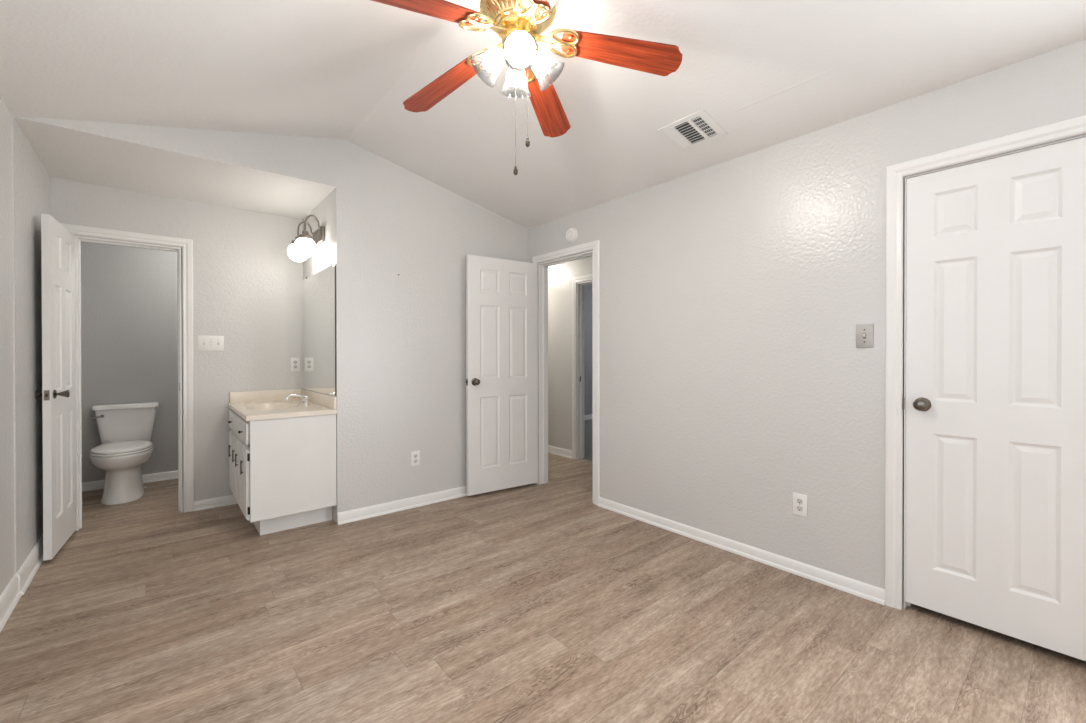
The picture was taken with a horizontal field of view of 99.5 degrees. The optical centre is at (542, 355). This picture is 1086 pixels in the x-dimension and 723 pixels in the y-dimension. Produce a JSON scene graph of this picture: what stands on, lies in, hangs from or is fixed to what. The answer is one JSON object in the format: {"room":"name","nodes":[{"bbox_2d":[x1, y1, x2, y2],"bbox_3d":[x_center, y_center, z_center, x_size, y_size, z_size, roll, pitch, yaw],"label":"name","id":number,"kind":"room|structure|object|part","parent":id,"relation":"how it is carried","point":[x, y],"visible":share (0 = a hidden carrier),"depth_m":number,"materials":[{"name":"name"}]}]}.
{"room":"empty bedroom","nodes":[
{"label":"empty bedroom","id":0,"kind":"room"},
{"bbox_2d":[0,98,50,594],"bbox_3d":[-1.068,-0.004,0.323,0.116,2.427,7.062,0,0,-40],"label":"wall","id":1,"kind":"structure","parent":0,"point":[31,181],"depth_m":2.38,"materials":[{"name":"paint"}]},
{"bbox_2d":[0,534,42,632],"bbox_3d":[-1.015,1.152,0.371,0.030,0.115,7.062,0,0,-40],"label":"baseboard","id":2,"kind":"structure","parent":1,"relation":"attached to","point":[27,571],"depth_m":2.31,"materials":[{"name":"white paint"}]},
{"bbox_2d":[81,241,177,482],"bbox_3d":[-3.801,-0.005,4.369,1.750,2.397,0.110,0,0,-40],"label":"wall","id":3,"kind":"structure","parent":0,"point":[129,319],"depth_m":4.27,"materials":[{"name":"paint"}]},
{"bbox_2d":[82,470,177,491],"bbox_3d":[-3.757,1.156,4.323,1.750,0.075,0.024,0,0,-40],"label":"baseboard","id":4,"kind":"structure","parent":3,"relation":"attached to","point":[93,485],"depth_m":4.35,"materials":[{"name":"white paint"}]},
{"bbox_2d":[51,177,302,530],"bbox_3d":[-2.735,-0.003,3.600,1.748,2.397,0.110,0,0,-40],"label":"wall","id":5,"kind":"structure","parent":0,"point":[247,287],"depth_m":3.68,"materials":[{"name":"paint"}]},
{"bbox_2d":[35,214,76,560],"bbox_3d":[-3.015,0.180,2.887,0.137,1.996,0.580,0,0,-35],"label":"door","id":6,"kind":"structure","parent":5,"relation":"in","point":[58,394],"depth_m":2.78,"materials":[{"name":"white paint"}]},
{"bbox_3d":[-2.930,0.226,2.680,0.036,0.047,0.047,0,0,-35],"label":"knob","id":7,"kind":"part","parent":6,"relation":"part of","materials":[{"name":"grey metal"}]},
{"bbox_3d":[-2.862,0.227,2.652,0.023,0.058,0.003,0,0,-35],"label":"latch plate","id":8,"kind":"part","parent":6,"relation":"part of","materials":[{"name":"silver metal"}]},
{"bbox_3d":[-2.857,0.225,2.732,0.058,0.047,0.047,0,0,-35],"label":"knob","id":9,"kind":"part","parent":6,"relation":"part of","materials":[{"name":"grey metal"}]},
{"bbox_2d":[61,223,193,531],"bbox_3d":[-3.009,0.151,3.365,0.714,2.092,0.132,0,0,-40],"label":"door frame","id":10,"kind":"structure","parent":5,"relation":"attached to","point":[185,347],"depth_m":3.51,"materials":[{"name":"white paint"}]},
{"bbox_2d":[198,335,223,350],"bbox_3d":[-2.613,-0.100,3.621,0.166,0.120,0.014,0,0,-40],"label":"light switch","id":11,"kind":"object","parent":5,"relation":"attached to","point":[205,343],"visible":1,"depth_m":3.62,"materials":[{"name":"white plastic"}]},
{"bbox_2d":[194,495,237,510],"bbox_3d":[-2.399,1.159,3.797,0.768,0.072,0.024,0,0,-40],"label":"baseboard","id":12,"kind":"structure","parent":5,"relation":"attached to","point":[204,504],"depth_m":3.63,"materials":[{"name":"white paint"}]},
{"bbox_2d":[290,358,299,371],"bbox_3d":[-2.157,0.074,4.005,0.074,0.120,0.008,0,0,-40],"label":"wall outlet","id":13,"kind":"object","parent":5,"relation":"attached to","point":[295,362],"visible":1,"depth_m":4.00,"materials":[{"name":"white plastic"}]},
{"bbox_2d":[15,116,527,522],"bbox_3d":[-1.383,-0.182,3.409,3.364,2.755,0.110,0,0,-40],"label":"wall","id":14,"kind":"structure","parent":0,"point":[401,338],"depth_m":3.51,"materials":[{"name":"paint"}]},
{"bbox_2d":[337,486,467,524],"bbox_3d":[-0.797,1.153,3.815,1.716,0.080,0.024,0,0,-40],"label":"baseboard","id":15,"kind":"structure","parent":14,"relation":"attached to","point":[353,515],"depth_m":3.55,"materials":[{"name":"white paint"}]},
{"bbox_2d":[411,450,419,466],"bbox_3d":[-1.011,0.813,3.646,0.074,0.120,0.008,0,0,-40],"label":"wall outlet","id":16,"kind":"object","parent":14,"relation":"attached to","point":[415,455],"visible":1,"depth_m":3.64,"materials":[{"name":"white plastic"}]},
{"bbox_2d":[302,192,332,518],"bbox_3d":[-1.782,-0.004,3.736,0.110,2.397,0.902,0,0,-40],"label":"wall","id":17,"kind":"structure","parent":0,"point":[321,259],"depth_m":3.57,"materials":[{"name":"paint"}]},
{"bbox_2d":[288,215,324,261],"bbox_3d":[-1.815,-0.898,3.521,0.206,0.322,0.371,0,0,-40],"label":"vanity light","id":18,"kind":"object","parent":17,"relation":"attached to","point":[303,246],"visible":1,"depth_m":3.45,"materials":[{"name":"white glass"}]},
{"bbox_3d":[-1.910,-0.803,3.588,0.146,0.132,0.146,0,0,-40],"label":"globe","id":19,"kind":"part","parent":18,"relation":"part of","materials":[{"name":"white glass"}]},
{"bbox_3d":[-1.867,-0.987,3.624,0.125,0.144,0.013,0,0,-40],"label":"arm","id":20,"kind":"part","parent":18,"relation":"part of","materials":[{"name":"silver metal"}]},
{"bbox_3d":[-1.766,-0.802,3.416,0.146,0.132,0.146,0,0,-40],"label":"globe","id":21,"kind":"part","parent":18,"relation":"part of","materials":[{"name":"white glass"}]},
{"bbox_3d":[-1.723,-0.987,3.451,0.125,0.144,0.013,0,0,-40],"label":"arm","id":22,"kind":"part","parent":18,"relation":"part of","materials":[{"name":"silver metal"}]},
{"bbox_3d":[-1.746,-0.926,3.579,0.026,0.118,0.270,0,0,-40],"label":"plate","id":23,"kind":"part","parent":18,"relation":"part of","materials":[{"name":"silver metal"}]},
{"bbox_2d":[302,264,335,395],"bbox_3d":[-1.799,-0.190,3.660,0.009,0.966,0.984,0,0,-40],"label":"wall mirror","id":24,"kind":"object","parent":17,"relation":"attached to","point":[319,289],"visible":0.98,"depth_m":3.62,"materials":[{"name":"mirror"}]},
{"bbox_2d":[0,453,1085,722],"bbox_3d":[1.238,1.220,3.834,9.600,0.060,10.100,0,0,-40],"label":"floor","id":25,"kind":"structure","parent":0,"point":[529,603],"depth_m":1.98,"materials":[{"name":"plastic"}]},
{"bbox_2d":[89,401,158,504],"bbox_3d":[-3.602,0.813,3.951,0.440,0.765,0.757,0,0,-37],"label":"toilet","id":26,"kind":"object","parent":25,"relation":"on","point":[125,429],"visible":1,"depth_m":3.90,"materials":[{"name":"white ceramic"}]},
{"bbox_3d":[-3.551,0.787,3.884,0.394,0.016,0.582,0,0,-37],"label":"seat","id":27,"kind":"part","parent":26,"relation":"part of","materials":[{"name":"white plastic"}]},
{"bbox_3d":[-3.545,0.763,3.876,0.386,0.030,0.539,0,0,-37],"label":"seat lid","id":28,"kind":"part","parent":26,"relation":"part of","materials":[{"name":"white ceramic"}]},
{"bbox_3d":[-3.769,0.634,4.171,0.416,0.324,0.199,0,0,-37],"label":"tank","id":29,"kind":"part","parent":26,"relation":"part of","materials":[{"name":"white ceramic"}]},
{"bbox_3d":[-3.766,0.451,4.166,0.440,0.043,0.214,0,0,-37],"label":"tank lid","id":30,"kind":"part","parent":26,"relation":"part of","materials":[{"name":"white ceramic"}]},
{"bbox_2d":[228,410,336,534],"bbox_3d":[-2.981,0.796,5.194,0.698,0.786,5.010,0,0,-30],"label":"vanity cabinet","id":31,"kind":"object","parent":25,"relation":"on","point":[282,471],"visible":0.99,"depth_m":3.11,"materials":[{"name":"white paint"}]},
{"bbox_3d":[-2.436,0.819,3.586,0.004,0.380,0.142,0,0,-40],"label":"door panel","id":32,"kind":"part","parent":31,"relation":"part of","materials":[{"name":"white paint"}]},
{"bbox_3d":[-2.428,0.819,3.592,0.018,0.470,0.232,0,0,-40],"label":"cabinet door","id":33,"kind":"part","parent":31,"relation":"part of","materials":[{"name":"white paint"}]},
{"bbox_3d":[-2.284,0.819,3.403,0.004,0.380,0.142,0,0,-40],"label":"door panel","id":34,"kind":"part","parent":31,"relation":"part of","materials":[{"name":"white paint"}]},
{"bbox_3d":[-2.276,0.819,3.410,0.018,0.470,0.232,0,0,-40],"label":"cabinet door","id":35,"kind":"part","parent":31,"relation":"part of","materials":[{"name":"white paint"}]},
{"bbox_3d":[-2.207,0.500,3.309,0.004,0.070,0.876,0,0,-40],"label":"drawer panel","id":36,"kind":"part","parent":31,"relation":"part of","materials":[{"name":"white paint"}]},
{"bbox_3d":[-2.129,0.820,3.218,0.004,0.380,0.140,0,0,-40],"label":"door panel","id":37,"kind":"part","parent":31,"relation":"part of","materials":[{"name":"white paint"}]},
{"bbox_3d":[-2.199,0.500,3.315,0.018,0.138,0.950,0,0,-40],"label":"drawer","id":38,"kind":"part","parent":31,"relation":"part of","materials":[{"name":"white paint"}]},
{"bbox_3d":[-2.192,0.738,3.339,0.018,0.654,0.985,0,0,-40],"label":"frame","id":39,"kind":"part","parent":31,"relation":"part of","materials":[{"name":"white paint"}]},
{"bbox_3d":[-2.122,0.820,3.224,0.018,0.470,0.230,0,0,-40],"label":"cabinet door","id":40,"kind":"part","parent":31,"relation":"part of","materials":[{"name":"white paint"}]},
{"bbox_3d":[-1.980,0.732,3.026,0.019,0.092,0.008,0,0,-40],"label":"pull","id":41,"kind":"part","parent":31,"relation":"part of","materials":[{"name":"black metal"}]},
{"bbox_3d":[-1.977,0.821,3.035,0.004,0.380,0.144,0,0,-40],"label":"door panel","id":42,"kind":"part","parent":31,"relation":"part of","materials":[{"name":"white paint"}]},
{"bbox_3d":[-1.969,0.821,3.042,0.018,0.470,0.234,0,0,-40],"label":"cabinet door","id":43,"kind":"part","parent":31,"relation":"part of","materials":[{"name":"white paint"}]},
{"bbox_2d":[228,389,336,420],"bbox_3d":[-1.998,0.398,3.481,0.546,0.216,1.016,0,0,-40],"label":"countertop","id":44,"kind":"structure","parent":31,"relation":"on","point":[264,404],"depth_m":3.57,"materials":[{"name":"beige stone"}]},
{"bbox_2d":[285,394,309,404],"bbox_3d":[-1.919,0.334,3.589,0.164,0.084,0.150,0,0,-40],"label":"faucet","id":45,"kind":"object","parent":44,"relation":"on","point":[304,401],"visible":1,"depth_m":3.57,"materials":[{"name":"silver metal"}]},
{"bbox_3d":[-1.922,0.329,3.587,0.158,0.074,0.036,0,0,-40],"label":"spout","id":46,"kind":"part","parent":45,"relation":"part of","materials":[{"name":"silver metal"}]},
{"bbox_3d":[-1.844,0.336,3.584,0.048,0.055,0.044,0,0,-40],"label":"handle","id":47,"kind":"part","parent":45,"relation":"part of","materials":[{"name":"silver metal"}]},
{"bbox_3d":[-1.677,0.738,3.115,0.522,0.654,0.018,0,0,-40],"label":"panel","id":48,"kind":"part","parent":31,"relation":"part of","materials":[{"name":"white paint"}]},
{"bbox_2d":[583,419,592,460],"bbox_3d":[1.471,1.169,7.412,4.262,0.008,3.700,0,0,-40],"label":"floor","id":49,"kind":"structure","parent":25,"relation":"on","point":[588,423],"depth_m":6.37,"materials":[{"name":"grey"}]},
{"bbox_2d":[0,0,1085,288],"bbox_3d":[1.569,-1.533,3.832,8.672,0.655,9.310,0,0,-40],"label":"ceiling","id":50,"kind":"structure","parent":0,"point":[332,69],"depth_m":2.26,"materials":[{"name":"paint"}]},
{"bbox_2d":[372,0,681,174],"bbox_3d":[-0.143,-1.137,1.841,1.237,0.801,1.276,0,0,-40],"label":"ceiling fan","id":51,"kind":"object","parent":50,"relation":"hanging from","point":[532,73],"visible":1,"depth_m":1.85,"materials":[{"name":"brown wood"}]},
{"bbox_3d":[-0.438,-1.236,1.608,0.494,0.006,0.150,-13,19,-37],"label":"blade","id":52,"kind":"part","parent":51,"relation":"part of","materials":[{"name":"brown wood"}]},
{"bbox_3d":[-0.450,-1.238,2.105,0.494,0.006,0.150,-12,5,34],"label":"blade","id":53,"kind":"part","parent":51,"relation":"part of","materials":[{"name":"brown wood"}]},
{"bbox_3d":[-0.204,-1.183,1.853,0.138,0.109,0.138,43,-5,-5],"label":"lamp shade","id":54,"kind":"part","parent":51,"relation":"part of","materials":[{"name":"white glass"}]},
{"bbox_3d":[-0.111,-0.973,1.859,0.004,0.408,0.004,0,0,20],"label":"pull chain","id":55,"kind":"part","parent":51,"relation":"part of","materials":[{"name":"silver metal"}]},
{"bbox_3d":[-0.115,-1.183,1.968,0.138,0.109,0.138,0,43,-7],"label":"lamp shade","id":56,"kind":"part","parent":51,"relation":"part of","materials":[{"name":"white glass"}]},
{"bbox_2d":[512,36,525,49],"bbox_3d":[-0.095,-1.231,1.807,0.064,0.067,0.064,0,-43,-7],"label":"bulb","id":57,"kind":"object","parent":51,"relation":"attached to","point":[515,39],"depth_m":1.78,"materials":[{"name":"white glass"}]},
{"bbox_3d":[-0.090,-1.186,1.766,0.040,0.060,0.040,0,-43,-7],"label":"bulb","id":58,"kind":"part","parent":51,"relation":"part of","materials":[{"name":"white glass"}]},
{"bbox_3d":[-0.089,-1.183,1.763,0.138,0.109,0.138,0,-43,-7],"label":"lamp shade","id":59,"kind":"part","parent":51,"relation":"part of","materials":[{"name":"white glass"}]},
{"bbox_3d":[-0.062,-1.062,1.862,0.004,0.357,0.004,0,0,20],"label":"pull chain","id":60,"kind":"part","parent":51,"relation":"part of","materials":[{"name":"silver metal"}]},
{"bbox_3d":[0.038,-1.236,1.466,0.150,0.006,0.494,11,6,-21],"label":"blade","id":61,"kind":"part","parent":51,"relation":"part of","materials":[{"name":"brown wood"}]},
{"bbox_3d":[0.001,-1.183,1.878,0.138,0.109,0.138,-43,5,-5],"label":"lamp shade","id":62,"kind":"part","parent":51,"relation":"part of","materials":[{"name":"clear glass"}]},
{"bbox_3d":[0.019,-1.240,2.270,0.150,0.006,0.494,-11,-13,15],"label":"blade","id":63,"kind":"part","parent":51,"relation":"part of","materials":[{"name":"brown wood"}]},
{"bbox_3d":[0.321,-1.238,1.875,0.494,0.006,0.150,10,-11,-1],"label":"blade","id":64,"kind":"part","parent":51,"relation":"part of","materials":[{"name":"brown wood"}]},
{"bbox_2d":[657,109,727,151],"bbox_3d":[0.846,-1.273,2.615,0.252,0.060,0.296,0,0,-40],"label":"ceiling vent","id":65,"kind":"object","parent":50,"relation":"in","point":[698,128],"visible":1,"depth_m":2.60,"materials":[{"name":"white metal"}]},
{"bbox_2d":[734,69,832,111],"bbox_3d":[1.146,-1.280,2.232,0.024,0.005,0.460,0,0,-40],"label":"seam","id":66,"kind":"structure","parent":50,"relation":"attached to","point":[830,70],"depth_m":2.21,"materials":[{"name":"paint"}]},
{"bbox_2d":[548,256,591,450],"bbox_3d":[0.464,-0.014,5.267,0.110,2.397,5.700,0,0,-40],"label":"wall","id":67,"kind":"structure","parent":0,"point":[560,276],"depth_m":5.49,"materials":[{"name":"paint"}]},
{"bbox_2d":[548,445,571,457],"bbox_3d":[-0.504,1.138,6.332,0.024,0.085,2.630,0,0,-40],"label":"baseboard","id":68,"kind":"structure","parent":67,"relation":"attached to","point":[551,449],"depth_m":5.48,"materials":[{"name":"white paint"}]},
{"bbox_2d":[572,274,591,458],"bbox_3d":[0.675,0.140,5.001,0.127,2.090,0.920,0,0,-40],"label":"door frame","id":69,"kind":"structure","parent":67,"relation":"attached to","point":[578,372],"depth_m":5.28,"materials":[{"name":"white paint"}]},
{"bbox_2d":[584,289,591,414],"bbox_3d":[0.687,-0.029,8.380,4.218,2.397,0.100,0,0,-40],"label":"wall","id":70,"kind":"structure","parent":0,"point":[587,292],"depth_m":8.44,"materials":[{"name":"grey paint"}]},
{"bbox_2d":[585,414,591,419],"bbox_3d":[0.690,1.125,8.306,4.118,0.090,0.024,0,0,-40],"label":"baseboard","id":71,"kind":"structure","parent":70,"relation":"attached to","point":[587,417],"depth_m":8.43,"materials":[{"name":"white paint"}]},
{"bbox_2d":[528,39,1085,609],"bbox_3d":[1.832,-0.016,2.092,0.110,2.427,6.070,0,0,-40],"label":"wall","id":72,"kind":"structure","parent":0,"point":[735,381],"depth_m":2.63,"materials":[{"name":"paint"}]},
{"bbox_2d":[466,254,536,495],"bbox_3d":[-0.351,0.160,4.054,0.716,2.019,0.150,0,0,-35],"label":"door","id":73,"kind":"structure","parent":72,"relation":"in","point":[501,294],"depth_m":4.01,"materials":[{"name":"white paint"}]},
{"bbox_3d":[-0.557,0.217,3.852,0.053,0.053,0.054,0,0,-35],"label":"knob","id":74,"kind":"part","parent":73,"relation":"part of","materials":[{"name":"grey metal"}]},
{"bbox_2d":[532,240,599,505],"bbox_3d":[0.218,0.133,4.019,0.127,2.115,0.844,0,0,-40],"label":"door frame","id":75,"kind":"structure","parent":72,"relation":"attached to","point":[542,268],"depth_m":4.05,"materials":[{"name":"white paint"}]},
{"bbox_2d":[566,228,577,242],"bbox_3d":[0.238,-1.021,3.883,0.040,0.124,0.124,0,0,-40],"label":"smoke detector","id":76,"kind":"object","parent":72,"relation":"attached to","point":[572,233],"visible":1,"depth_m":3.86,"materials":[{"name":"white plastic"}]},
{"bbox_3d":[0.248,-1.021,3.892,0.012,0.124,0.124,0,0,-40],"label":"plate","id":77,"kind":"part","parent":76,"relation":"part of","materials":[{"name":"white plastic"}]},
{"bbox_2d":[598,497,884,604],"bbox_3d":[1.046,1.161,2.939,0.024,0.068,1.881,0,0,-40],"label":"baseboard","id":78,"kind":"structure","parent":72,"relation":"attached to","point":[852,586],"depth_m":2.68,"materials":[{"name":"white paint"}]},
{"bbox_2d":[793,492,806,516],"bbox_3d":[1.406,0.814,2.517,0.008,0.120,0.074,0,0,-40],"label":"wall outlet","id":79,"kind":"object","parent":72,"relation":"attached to","point":[799,500],"visible":1,"depth_m":2.51,"materials":[{"name":"white plastic"}]},
{"bbox_2d":[856,324,873,347],"bbox_3d":[1.594,-0.100,2.281,0.014,0.118,0.074,0,0,-40],"label":"light switch","id":80,"kind":"object","parent":72,"relation":"attached to","point":[864,332],"visible":1,"depth_m":2.28,"materials":[{"name":"grey plastic"}]},
{"bbox_2d":[885,115,1085,609],"bbox_3d":[1.932,0.145,1.961,0.127,2.106,0.750,0,0,-40],"label":"door frame","id":81,"kind":"structure","parent":72,"relation":"attached to","point":[895,403],"depth_m":2.17,"materials":[{"name":"white paint"}]},
{"bbox_2d":[905,137,1085,660],"bbox_3d":[1.896,0.164,1.929,0.092,1.993,0.604,0,0,-40],"label":"door","id":82,"kind":"structure","parent":72,"relation":"in","point":[995,519],"depth_m":1.92,"materials":[{"name":"white paint"}]},
{"bbox_3d":[1.727,0.223,2.102,0.054,0.053,0.053,0,0,-40],"label":"knob","id":83,"kind":"part","parent":82,"relation":"part of","materials":[{"name":"grey metal"}]}
]}

